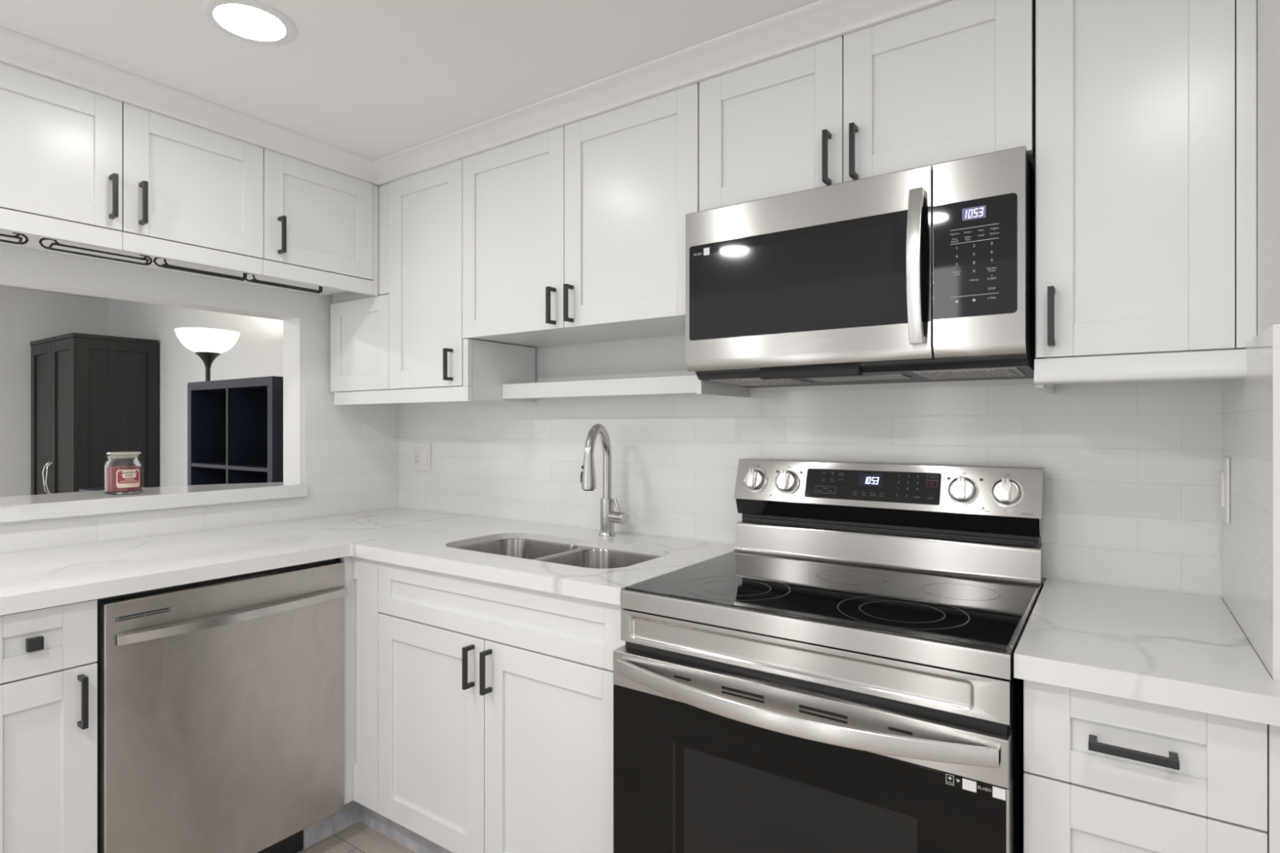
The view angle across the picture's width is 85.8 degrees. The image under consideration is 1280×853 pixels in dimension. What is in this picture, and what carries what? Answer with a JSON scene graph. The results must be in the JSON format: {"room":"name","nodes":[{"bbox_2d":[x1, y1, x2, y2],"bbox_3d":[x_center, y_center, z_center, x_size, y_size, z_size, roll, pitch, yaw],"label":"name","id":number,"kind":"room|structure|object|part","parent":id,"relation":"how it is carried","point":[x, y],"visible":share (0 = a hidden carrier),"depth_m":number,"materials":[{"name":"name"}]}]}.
{"room":"kitchen","nodes":[
{"label":"kitchen","id":0,"kind":"room"},
{"bbox_2d":[0,286,108,497],"bbox_3d":[-5.377,0.098,4.227,0.120,2.350,3.720,0,0,35],"label":"wall","id":1,"kind":"structure","parent":0,"point":[26,316],"depth_m":5.19,"materials":[{"name":"white paint"}]},
{"bbox_2d":[0,284,111,299],"bbox_3d":[-3.751,-1.052,3.157,4.373,0.050,3.800,0,0,35],"label":"ceiling","id":2,"kind":"structure","parent":0,"point":[4,286],"depth_m":5.30,"materials":[{"name":"white paint"}]},
{"bbox_2d":[0,244,384,561],"bbox_3d":[-1.927,0.165,1.843,0.120,2.217,3.500,0,0,35],"label":"wall","id":3,"kind":"structure","parent":0,"point":[20,267],"depth_m":2.43,"materials":[{"name":"white paint"}]},
{"bbox_2d":[0,62,263,278],"bbox_3d":[-1.539,-0.688,1.969,0.374,0.417,0.755,0,0,35],"label":"upper cabinet","id":4,"kind":"object","parent":3,"relation":"attached to","point":[79,167],"visible":1,"depth_m":1.89,"materials":[{"name":"white paint"}]},
{"bbox_2d":[0,232,28,244],"bbox_3d":[-1.672,-0.487,1.642,0.034,0.041,0.338,0,0,35],"label":"wire rack","id":5,"kind":"object","parent":4,"relation":"attached to","point":[20,242],"visible":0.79,"depth_m":1.75,"materials":[{"name":"black metal"}]},
{"bbox_3d":[-1.528,-0.708,1.732,0.020,0.351,0.376,0,0,35],"label":"door","id":6,"kind":"part","parent":4,"relation":"part of","materials":[{"name":"white paint"}]},
{"bbox_2d":[39,237,152,265],"bbox_3d":[-1.491,-0.487,1.905,0.034,0.041,0.260,0,0,35],"label":"wire rack","id":7,"kind":"object","parent":4,"relation":"attached to","point":[41,240],"visible":0.84,"depth_m":1.89,"materials":[{"name":"black metal"}]},
{"bbox_3d":[-1.414,-0.616,1.851,0.034,0.115,0.011,0,0,35],"label":"handle","id":8,"kind":"part","parent":4,"relation":"part of","materials":[{"name":"black metal"}]},
{"bbox_3d":[-1.423,-0.505,1.889,0.020,0.050,0.754,0,0,35],"label":"light rail","id":9,"kind":"part","parent":4,"relation":"part of","materials":[{"name":"white paint"}]},
{"bbox_3d":[-1.375,-0.616,1.908,0.034,0.115,0.011,0,0,35],"label":"handle","id":10,"kind":"part","parent":4,"relation":"part of","materials":[{"name":"black metal"}]},
{"bbox_3d":[-1.314,-0.708,2.045,0.020,0.351,0.376,0,0,35],"label":"door","id":11,"kind":"part","parent":4,"relation":"part of","materials":[{"name":"white paint"}]},
{"bbox_2d":[153,257,247,280],"bbox_3d":[-1.343,-0.487,2.114,0.018,0.042,0.258,0,0,35],"label":"wire rack","id":12,"kind":"object","parent":4,"relation":"attached to","point":[166,265],"visible":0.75,"depth_m":2.10,"materials":[{"name":"black metal"}]},
{"bbox_2d":[0,482,306,522],"bbox_3d":[-1.956,0.246,1.940,0.341,0.046,1.917,0,0,35],"label":"bar ledge","id":13,"kind":"object","parent":3,"relation":"on","point":[31,507],"visible":0.96,"depth_m":2.21,"materials":[{"name":"stone"}]},
{"bbox_2d":[104,451,142,494],"bbox_3d":[-1.699,0.155,2.269,0.103,0.136,0.102,0,0,35],"label":"candle jar","id":14,"kind":"object","parent":13,"relation":"on","point":[123,470],"visible":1,"depth_m":2.23,"materials":[{"name":"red glass"}]},
{"bbox_3d":[-1.700,0.097,2.269,0.093,0.020,0.093,0,0,35],"label":"lid","id":15,"kind":"part","parent":14,"relation":"part of","materials":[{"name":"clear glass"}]},
{"bbox_2d":[122,471,135,476],"bbox_3d":[-1.659,0.157,2.238,0.003,0.016,0.034,0,0,38],"label":"print","id":16,"kind":"object","parent":14,"relation":"on","point":[124,473],"depth_m":2.24,"materials":[{"name":"grey paper"}]},
{"bbox_2d":[0,391,398,554],"bbox_3d":[-1.705,0.114,2.054,0.006,0.491,2.300,0,0,35],"label":"backsplash","id":17,"kind":"structure","parent":3,"relation":"attached to","point":[351,451],"depth_m":2.68,"materials":[{"name":"tile"}]},
{"bbox_2d":[213,146,377,296],"bbox_3d":[-1.207,-0.688,2.452,0.374,0.417,0.417,0,0,35],"label":"upper cabinet","id":18,"kind":"object","parent":3,"relation":"attached to","point":[321,224],"visible":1,"depth_m":2.36,"materials":[{"name":"white paint"}]},
{"bbox_3d":[-1.156,-0.616,2.226,0.034,0.117,0.011,0,0,35],"label":"handle","id":19,"kind":"part","parent":18,"relation":"part of","materials":[{"name":"black metal"}]},
{"bbox_2d":[246,273,322,293],"bbox_3d":[-1.198,-0.487,2.324,0.018,0.042,0.262,0,0,35],"label":"wire rack","id":20,"kind":"object","parent":18,"relation":"attached to","point":[255,280],"visible":0.77,"depth_m":2.32,"materials":[{"name":"black metal"}]},
{"bbox_3d":[-1.097,-0.505,2.364,0.020,0.050,0.396,0,0,35],"label":"light rail","id":21,"kind":"part","parent":18,"relation":"part of","materials":[{"name":"white paint"}]},
{"bbox_3d":[-1.095,-0.708,2.363,0.020,0.351,0.390,0,0,35],"label":"door","id":22,"kind":"part","parent":18,"relation":"part of","materials":[{"name":"white paint"}]},
{"bbox_2d":[108,298,283,487],"bbox_3d":[-2.671,0.098,4.551,4.174,2.350,0.120,0,0,35],"label":"wall","id":23,"kind":"structure","parent":0,"point":[258,350],"depth_m":4.86,"materials":[{"name":"white paint"}]},
{"bbox_2d":[296,821,416,852],"bbox_3d":[-2.130,1.298,2.225,8.100,0.050,3.500,0,0,35],"label":"floor","id":24,"kind":"structure","parent":0,"point":[357,837],"depth_m":2.10,"materials":[{"name":"tile"}]},
{"bbox_2d":[0,599,97,852],"bbox_3d":[-1.562,0.837,1.667,0.649,0.872,0.230,0,0,35],"label":"base cabinet","id":25,"kind":"object","parent":24,"relation":"on","point":[48,655],"visible":0.93,"depth_m":1.53,"materials":[{"name":"white paint"}]},
{"bbox_3d":[-1.318,0.473,1.497,0.030,0.028,0.028,0,0,35],"label":"knob","id":26,"kind":"part","parent":25,"relation":"part of","materials":[{"name":"black metal"}]},
{"bbox_3d":[-1.331,0.475,1.508,0.020,0.144,0.229,0,0,35],"label":"drawer","id":27,"kind":"part","parent":25,"relation":"part of","materials":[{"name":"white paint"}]},
{"bbox_3d":[-1.262,0.625,1.560,0.034,0.116,0.011,0,0,35],"label":"handle","id":28,"kind":"part","parent":25,"relation":"part of","materials":[{"name":"black metal"}]},
{"bbox_2d":[30,332,158,494],"bbox_3d":[-4.054,0.323,5.084,0.898,1.900,0.538,0,0,35],"label":"wardrobe","id":29,"kind":"object","parent":24,"relation":"on","point":[93,396],"visible":0.6,"depth_m":4.85,"materials":[{"name":"black wood"}]},
{"bbox_3d":[-4.363,0.324,5.029,0.443,1.838,0.022,0,0,35],"label":"door","id":30,"kind":"part","parent":29,"relation":"part of","materials":[{"name":"black wood"}]},
{"bbox_3d":[-4.221,0.373,4.898,0.036,0.229,0.042,0,0,35],"label":"handle","id":31,"kind":"part","parent":29,"relation":"part of","materials":[{"name":"silver metal"}]},
{"bbox_3d":[-4.168,0.373,4.862,0.036,0.229,0.042,0,0,35],"label":"handle","id":32,"kind":"part","parent":29,"relation":"part of","materials":[{"name":"silver metal"}]},
{"bbox_3d":[-3.994,0.324,4.776,0.443,1.838,0.022,0,0,35],"label":"door","id":33,"kind":"part","parent":29,"relation":"part of","materials":[{"name":"black wood"}]},
{"bbox_3d":[-3.675,0.339,4.860,0.012,1.869,0.478,0,0,35],"label":"panel","id":34,"kind":"part","parent":29,"relation":"part of","materials":[{"name":"black wood"}]},
{"bbox_2d":[79,486,146,491],"bbox_3d":[-2.647,0.797,3.503,0.320,0.953,0.240,0,0,35],"label":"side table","id":35,"kind":"object","parent":24,"relation":"on","point":[95,488],"visible":0.07,"depth_m":3.46,"materials":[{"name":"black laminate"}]},
{"bbox_2d":[174,327,239,381],"bbox_3d":[-2.314,0.385,3.689,0.298,1.777,0.298,0,0,35],"label":"floor lamp","id":36,"kind":"object","parent":24,"relation":"on","point":[208,344],"visible":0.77,"depth_m":3.61,"materials":[{"name":"black"}]},
{"bbox_3d":[-2.314,-0.447,3.689,0.298,0.114,0.298,0,0,35],"label":"lamp shade","id":37,"kind":"part","parent":36,"relation":"part of","materials":[{"name":"white glass"}]},
{"bbox_2d":[95,557,346,852],"bbox_3d":[-1.300,0.839,2.005,0.638,0.867,0.615,0,0,35],"label":"dishwasher","id":38,"kind":"object","parent":24,"relation":"on","point":[220,701],"visible":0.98,"depth_m":1.81,"materials":[{"name":"silver metal"}]},
{"bbox_3d":[-1.048,0.502,1.844,0.042,0.028,0.584,0,0,35],"label":"handle","id":39,"kind":"part","parent":38,"relation":"part of","materials":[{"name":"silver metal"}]},
{"bbox_3d":[-1.166,1.223,1.857,0.017,0.097,0.521,0,0,35],"label":"toe plate","id":40,"kind":"part","parent":38,"relation":"part of","materials":[{"name":"black plastic"}]},
{"bbox_2d":[187,376,283,484],"bbox_3d":[-1.703,0.536,3.178,0.764,1.475,0.385,0,0,35],"label":"cube shelf","id":41,"kind":"object","parent":24,"relation":"on","point":[235,426],"visible":0.31,"depth_m":3.11,"materials":[{"name":"black laminate"}]},
{"bbox_2d":[332,555,380,835],"bbox_3d":[-0.855,0.837,2.138,0.204,0.872,0.108,0,0,35],"label":"cabinet filler","id":42,"kind":"object","parent":24,"relation":"on","point":[361,575],"visible":0.66,"depth_m":2.11,"materials":[{"name":"white paint"}]},
{"bbox_2d":[359,560,626,852],"bbox_3d":[-0.321,0.837,2.092,1.101,0.872,0.649,0,0,35],"label":"base cabinet","id":43,"kind":"object","parent":24,"relation":"on","point":[495,700],"visible":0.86,"depth_m":1.78,"materials":[{"name":"white paint"}]},
{"bbox_2d":[0,507,735,615],"bbox_3d":[-0.915,0.378,1.723,1.668,0.038,1.949,0,0,35],"label":"countertop","id":44,"kind":"structure","parent":43,"relation":"on","point":[39,579],"depth_m":1.93,"materials":[{"name":"stone"}]},
{"bbox_2d":[455,538,661,568],"bbox_3d":[-0.249,0.485,2.029,0.727,0.211,0.372,0,0,35],"label":"sink","id":45,"kind":"object","parent":44,"relation":"in","point":[539,550],"visible":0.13,"depth_m":2.12,"materials":[{"name":"silver metal"}]},
{"bbox_3d":[-0.395,0.476,2.118,0.349,0.190,0.354,0,0,35],"label":"bowl","id":46,"kind":"part","parent":45,"relation":"part of","materials":[{"name":"silver metal"}]},
{"bbox_3d":[-0.110,0.476,1.923,0.342,0.190,0.354,0,0,35],"label":"bowl","id":47,"kind":"part","parent":45,"relation":"part of","materials":[{"name":"silver metal"}]},
{"bbox_2d":[580,423,628,536],"bbox_3d":[-0.132,0.177,2.171,0.109,0.365,0.219,0,0,35],"label":"kitchen faucet","id":48,"kind":"object","parent":44,"relation":"on","point":[608,517],"visible":1,"depth_m":2.22,"materials":[{"name":"silver metal"}]},
{"bbox_3d":[-0.131,0.118,2.168,0.029,0.247,0.209,0,0,15],"label":"spout","id":49,"kind":"part","parent":48,"relation":"part of","materials":[{"name":"silver metal"}]},
{"bbox_3d":[-0.075,0.260,2.227,0.028,0.050,0.012,0,0,42],"label":"lever","id":50,"kind":"part","parent":48,"relation":"part of","materials":[{"name":"silver metal"}]},
{"bbox_3d":[-0.590,0.859,1.937,0.455,0.598,0.020,0,0,35],"label":"door","id":51,"kind":"part","parent":43,"relation":"part of","materials":[{"name":"white paint"}]},
{"bbox_3d":[-0.451,0.634,1.808,0.011,0.109,0.034,0,0,35],"label":"handle","id":52,"kind":"part","parent":43,"relation":"part of","materials":[{"name":"black metal"}]},
{"bbox_3d":[-0.396,0.634,1.771,0.011,0.109,0.034,0,0,35],"label":"handle","id":53,"kind":"part","parent":43,"relation":"part of","materials":[{"name":"black metal"}]},
{"bbox_3d":[-0.402,0.480,1.808,0.912,0.154,0.020,0,0,35],"label":"false drawer","id":54,"kind":"part","parent":43,"relation":"part of","materials":[{"name":"white paint"}]},
{"bbox_3d":[-0.213,0.859,1.678,0.454,0.598,0.020,0,0,35],"label":"door","id":55,"kind":"part","parent":43,"relation":"part of","materials":[{"name":"white paint"}]},
{"bbox_2d":[613,458,1044,852],"bbox_3d":[0.427,0.685,1.524,0.760,1.176,0.718,0,0,35],"label":"electric range","id":56,"kind":"object","parent":24,"relation":"on","point":[840,678],"visible":1,"depth_m":1.34,"materials":[{"name":"silver metal"}]},
{"bbox_3d":[0.321,0.154,1.934,0.065,0.064,0.038,0,0,35],"label":"knob","id":57,"kind":"part","parent":56,"relation":"part of","materials":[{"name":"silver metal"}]},
{"bbox_3d":[0.326,0.154,1.940,0.067,0.065,0.023,0,0,35],"label":"knob","id":58,"kind":"part","parent":56,"relation":"part of","materials":[{"name":"silver metal"}]},
{"bbox_3d":[0.400,0.154,1.880,0.065,0.064,0.038,0,0,35],"label":"knob","id":59,"kind":"part","parent":56,"relation":"part of","materials":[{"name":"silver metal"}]},
{"bbox_3d":[0.404,0.154,1.887,0.067,0.065,0.023,0,0,35],"label":"knob","id":60,"kind":"part","parent":56,"relation":"part of","materials":[{"name":"silver metal"}]},
{"bbox_3d":[0.242,0.520,1.249,0.727,0.043,0.055,0,0,35],"label":"handle","id":61,"kind":"part","parent":56,"relation":"part of","materials":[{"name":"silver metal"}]},
{"bbox_3d":[0.268,0.799,1.294,0.759,0.479,0.050,0,0,35],"label":"door glass","id":62,"kind":"part","parent":56,"relation":"part of","materials":[{"name":"black glass"}]},
{"bbox_3d":[0.268,0.522,1.294,0.759,0.074,0.050,0,0,35],"label":"oven door","id":63,"kind":"part","parent":56,"relation":"part of","materials":[{"name":"silver metal"}]},
{"bbox_3d":[0.275,0.436,1.304,0.755,0.068,0.020,0,0,35],"label":"panel","id":64,"kind":"part","parent":56,"relation":"part of","materials":[{"name":"silver metal"}]},
{"bbox_2d":[620,551,1040,680],"bbox_3d":[0.428,0.377,1.526,0.757,0.046,0.563,0,0,35],"label":"cooktop","id":65,"kind":"object","parent":56,"relation":"in","point":[964,624],"depth_m":1.38,"materials":[{"name":"black glass"}]},
{"bbox_3d":[0.588,0.154,1.763,0.339,0.076,0.025,0,0,35],"label":"display panel","id":66,"kind":"part","parent":56,"relation":"part of","materials":[{"name":"black glass"}]},
{"bbox_3d":[0.603,0.152,1.782,0.760,0.110,0.083,0,0,35],"label":"control panel","id":67,"kind":"part","parent":56,"relation":"part of","materials":[{"name":"silver metal"}]},
{"bbox_3d":[0.497,0.568,1.105,0.012,0.016,0.001,0,0,35],"label":"icon frame","id":68,"kind":"part","parent":56,"relation":"part of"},
{"bbox_3d":[0.763,0.154,1.630,0.065,0.064,0.038,0,0,35],"label":"knob","id":69,"kind":"part","parent":56,"relation":"part of","materials":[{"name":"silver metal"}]},
{"bbox_3d":[0.767,0.154,1.637,0.067,0.065,0.023,0,0,35],"label":"knob","id":70,"kind":"part","parent":56,"relation":"part of","materials":[{"name":"silver metal"}]},
{"bbox_3d":[0.840,0.154,1.578,0.065,0.064,0.038,0,0,35],"label":"knob","id":71,"kind":"part","parent":56,"relation":"part of","materials":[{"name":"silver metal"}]},
{"bbox_3d":[0.844,0.154,1.584,0.067,0.065,0.023,0,0,35],"label":"knob","id":72,"kind":"part","parent":56,"relation":"part of","materials":[{"name":"silver metal"}]},
{"bbox_2d":[1023,679,1279,852],"bbox_3d":[0.907,0.837,1.248,0.318,0.872,0.649,0,0,35],"label":"base cabinet","id":73,"kind":"object","parent":24,"relation":"on","point":[1103,773],"visible":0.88,"depth_m":1.01,"materials":[{"name":"white paint"}]},
{"bbox_3d":[0.718,0.475,1.005,0.107,0.012,0.034,0,0,35],"label":"handle","id":74,"kind":"part","parent":73,"relation":"part of","materials":[{"name":"black metal"}]},
{"bbox_3d":[0.737,0.704,1.025,0.290,0.298,0.020,0,0,35],"label":"drawer","id":75,"kind":"part","parent":73,"relation":"part of","materials":[{"name":"white paint"}]},
{"bbox_2d":[1013,578,1279,726],"bbox_3d":[0.908,0.378,1.259,0.329,0.038,0.648,0,0,35],"label":"countertop","id":76,"kind":"structure","parent":73,"relation":"on","point":[1177,650],"depth_m":1.10,"materials":[{"name":"stone"}]},
{"bbox_2d":[0,0,952,160],"bbox_3d":[-0.001,-0.969,0.579,4.726,0.050,3.800,0,0,35],"label":"ceiling","id":77,"kind":"structure","parent":0,"point":[374,80],"depth_m":1.73,"materials":[{"name":"white paint"}]},
{"bbox_2d":[200,0,296,45],"bbox_3d":[-0.910,-0.941,1.608,0.194,0.006,0.194,0,0,35],"label":"recessed light","id":78,"kind":"object","parent":77,"relation":"in","point":[252,21],"visible":1,"depth_m":1.60,"materials":[{"name":"white plastic"}]},
{"bbox_2d":[413,333,1230,611],"bbox_3d":[0.177,0.165,2.232,2.906,2.217,0.114,0,0,35],"label":"wall","id":79,"kind":"structure","parent":0,"point":[664,355],"depth_m":2.34,"materials":[{"name":"white paint"}]},
{"bbox_2d":[412,443,431,471],"bbox_3d":[-0.923,0.132,2.906,0.118,0.116,0.009,0,0,35],"label":"outlet plate","id":80,"kind":"object","parent":79,"relation":"attached to","point":[421,452],"visible":1,"depth_m":2.90,"materials":[{"name":"white plastic"}]},
{"bbox_2d":[413,448,419,465],"bbox_3d":[-0.947,0.132,2.920,0.034,0.068,0.004,0,0,35],"label":"socket","id":81,"kind":"object","parent":80,"relation":"attached to","point":[416,451],"depth_m":2.92,"materials":[{"name":"white plastic"}]},
{"bbox_2d":[330,154,535,404],"bbox_3d":[-0.820,-0.499,2.619,0.811,0.836,0.362,0,0,35],"label":"upper cabinet","id":82,"kind":"object","parent":79,"relation":"attached to","point":[405,343],"visible":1,"depth_m":2.43,"materials":[{"name":"white paint"}]},
{"bbox_3d":[-1.063,-0.306,2.620,0.372,0.346,0.020,0,0,35],"label":"short panel","id":83,"kind":"part","parent":82,"relation":"part of","materials":[{"name":"white paint"}]},
{"bbox_3d":[-0.879,-0.105,2.496,0.769,0.049,0.020,0,0,35],"label":"light rail","id":84,"kind":"part","parent":82,"relation":"part of","materials":[{"name":"white paint"}]},
{"bbox_3d":[-0.747,-0.508,2.403,0.391,0.751,0.020,0,0,35],"label":"door","id":85,"kind":"part","parent":82,"relation":"part of","materials":[{"name":"white paint"}]},
{"bbox_3d":[-0.640,-0.204,2.297,0.011,0.106,0.034,0,0,35],"label":"handle","id":86,"kind":"part","parent":82,"relation":"part of","materials":[{"name":"black metal"}]},
{"bbox_3d":[-0.485,-0.186,2.411,0.023,0.202,0.326,0,0,35],"label":"panel","id":87,"kind":"part","parent":82,"relation":"part of","materials":[{"name":"white paint"}]},
{"bbox_2d":[462,83,698,347],"bbox_3d":[-0.137,-0.586,2.150,0.895,0.595,0.362,0,0,35],"label":"upper cabinet","id":88,"kind":"object","parent":79,"relation":"attached to","point":[575,233],"visible":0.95,"depth_m":2.00,"materials":[{"name":"white paint"}]},
{"bbox_3d":[-0.402,-0.586,2.165,0.440,0.595,0.020,0,0,35],"label":"door","id":89,"kind":"part","parent":88,"relation":"part of","materials":[{"name":"white paint"}]},
{"bbox_3d":[-0.264,-0.355,2.038,0.011,0.108,0.034,0,0,35],"label":"handle","id":90,"kind":"part","parent":88,"relation":"part of","materials":[{"name":"black metal"}]},
{"bbox_3d":[-0.208,-0.355,1.999,0.011,0.107,0.034,0,0,35],"label":"handle","id":91,"kind":"part","parent":88,"relation":"part of","materials":[{"name":"black metal"}]},
{"bbox_2d":[502,375,750,399],"bbox_3d":[-0.111,-0.186,2.174,0.862,0.206,0.295,0,0,35],"label":"open shelf","id":92,"kind":"object","parent":88,"relation":"attached to","point":[681,384],"visible":0.65,"depth_m":2.11,"materials":[{"name":"white paint"}]},
{"bbox_3d":[0.238,-0.186,1.933,0.014,0.206,0.295,0,0,35],"label":"panel","id":93,"kind":"part","parent":92,"relation":"part of","materials":[{"name":"white paint"}]},
{"bbox_3d":[-0.032,-0.586,1.911,0.450,0.595,0.020,0,0,35],"label":"door","id":94,"kind":"part","parent":88,"relation":"part of","materials":[{"name":"white paint"}]},
{"bbox_2d":[398,378,1221,597],"bbox_3d":[0.085,0.114,2.223,2.752,0.491,0.006,0,0,35],"label":"backsplash","id":95,"kind":"structure","parent":79,"relation":"attached to","point":[1132,469],"depth_m":1.86,"materials":[{"name":"tile"}]},
{"bbox_2d":[698,0,1035,211],"bbox_3d":[0.543,-0.712,1.682,0.748,0.344,0.362,0,0,35],"label":"upper cabinet","id":96,"kind":"object","parent":79,"relation":"attached to","point":[953,80],"visible":0.85,"depth_m":1.52,"materials":[{"name":"white paint"}]},
{"bbox_3d":[0.311,-0.712,1.676,0.372,0.344,0.020,0,0,35],"label":"door","id":97,"kind":"part","parent":96,"relation":"part of","materials":[{"name":"white paint"}]},
{"bbox_3d":[0.424,-0.609,1.565,0.011,0.116,0.034,0,0,35],"label":"handle","id":98,"kind":"part","parent":96,"relation":"part of","materials":[{"name":"black metal"}]},
{"bbox_3d":[0.475,-0.609,1.530,0.011,0.116,0.034,0,0,35],"label":"handle","id":99,"kind":"part","parent":96,"relation":"part of","materials":[{"name":"black metal"}]},
{"bbox_2d":[685,146,1035,387],"bbox_3d":[0.518,-0.322,1.661,0.752,0.424,0.421,0,0,35],"label":"microwave oven","id":100,"kind":"object","parent":96,"relation":"attached to","point":[926,273],"visible":1,"depth_m":1.49,"materials":[{"name":"grey metal"}]},
{"bbox_3d":[0.319,-0.115,1.803,0.215,0.007,0.180,0,0,35],"label":"filter frame","id":101,"kind":"part","parent":100,"relation":"part of","materials":[{"name":"grey metal"}]},
{"bbox_3d":[0.366,-0.336,1.589,0.582,0.396,0.038,0,0,35],"label":"door","id":102,"kind":"part","parent":100,"relation":"part of","materials":[{"name":"silver metal"}]},
{"bbox_2d":[814,338,833,342],"bbox_3d":[0.409,-0.189,1.536,0.045,0.007,0.001,0,0,35],"label":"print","id":103,"kind":"object","parent":100,"relation":"attached to","point":[827,340],"depth_m":1.53},
{"bbox_3d":[0.562,-0.326,1.404,0.028,0.316,0.046,0,0,35],"label":"handle","id":104,"kind":"part","parent":100,"relation":"part of","materials":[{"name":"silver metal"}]},
{"bbox_3d":[0.729,-0.115,1.521,0.200,0.007,0.180,0,0,35],"label":"filter frame","id":105,"kind":"part","parent":100,"relation":"part of","materials":[{"name":"grey metal"}]},
{"bbox_2d":[950,223,999,302],"bbox_3d":[0.661,-0.319,1.362,0.088,0.147,0.001,0,0,35],"label":"print","id":106,"kind":"object","parent":100,"relation":"attached to","point":[974,300],"depth_m":1.36},
{"bbox_3d":[0.662,-0.332,1.364,0.151,0.231,0.004,0,0,35],"label":"keypad glass","id":107,"kind":"part","parent":100,"relation":"part of","materials":[{"name":"black glass"}]},
{"bbox_3d":[0.677,-0.336,1.375,0.165,0.396,0.038,0,0,35],"label":"control panel","id":108,"kind":"part","parent":100,"relation":"part of","materials":[{"name":"silver metal"}]},
{"bbox_3d":[0.620,-0.712,1.463,0.372,0.344,0.020,0,0,35],"label":"door","id":109,"kind":"part","parent":96,"relation":"part of","materials":[{"name":"white paint"}]},
{"bbox_2d":[1034,0,1256,393],"bbox_3d":[0.989,-0.479,1.376,0.327,0.809,0.362,0,0,35],"label":"upper cabinet","id":110,"kind":"object","parent":79,"relation":"attached to","point":[1145,110],"visible":0.96,"depth_m":1.25,"materials":[{"name":"white paint"}]},
{"bbox_3d":[0.786,-0.208,1.316,0.011,0.111,0.034,0,0,35],"label":"handle","id":111,"kind":"part","parent":110,"relation":"part of","materials":[{"name":"black metal"}]},
{"bbox_3d":[0.998,-0.103,1.388,0.327,0.056,0.332,0,0,35],"label":"light rail","id":112,"kind":"part","parent":110,"relation":"part of","materials":[{"name":"white paint"}]},
{"bbox_2d":[1230,0,1279,680],"bbox_3d":[1.002,0.165,0.986,0.134,2.217,1.006,0,0,35],"label":"wall","id":113,"kind":"structure","parent":0,"point":[1268,11],"depth_m":1.08,"materials":[{"name":"white paint"}]},
{"bbox_2d":[0,0,951,186],"bbox_3d":[-0.717,-0.914,0.750,2.431,0.060,2.670,0,0,35],"label":"trim","id":114,"kind":"structure","parent":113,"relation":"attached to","point":[819,21],"depth_m":1.86,"materials":[{"name":"white"}]},
{"bbox_2d":[1219,456,1230,524],"bbox_3d":[1.160,0.126,1.369,0.011,0.128,0.084,0,0,35],"label":"switch plate","id":115,"kind":"object","parent":113,"relation":"attached to","point":[1224,475],"visible":1,"depth_m":1.34,"materials":[{"name":"white plastic"}]},
{"bbox_2d":[1221,325,1272,678],"bbox_3d":[1.062,0.109,1.204,0.014,0.501,0.566,0,0,35],"label":"backsplash","id":116,"kind":"structure","parent":113,"relation":"attached to","point":[1246,404],"depth_m":1.13,"materials":[{"name":"tile"}]},
{"bbox_2d":[1272,324,1279,680],"bbox_3d":[0.900,0.108,0.969,0.015,0.502,0.003,0,0,35],"label":"trim","id":117,"kind":"structure","parent":113,"relation":"attached to","point":[1276,328],"depth_m":0.97,"materials":[{"name":"white"}]}
]}

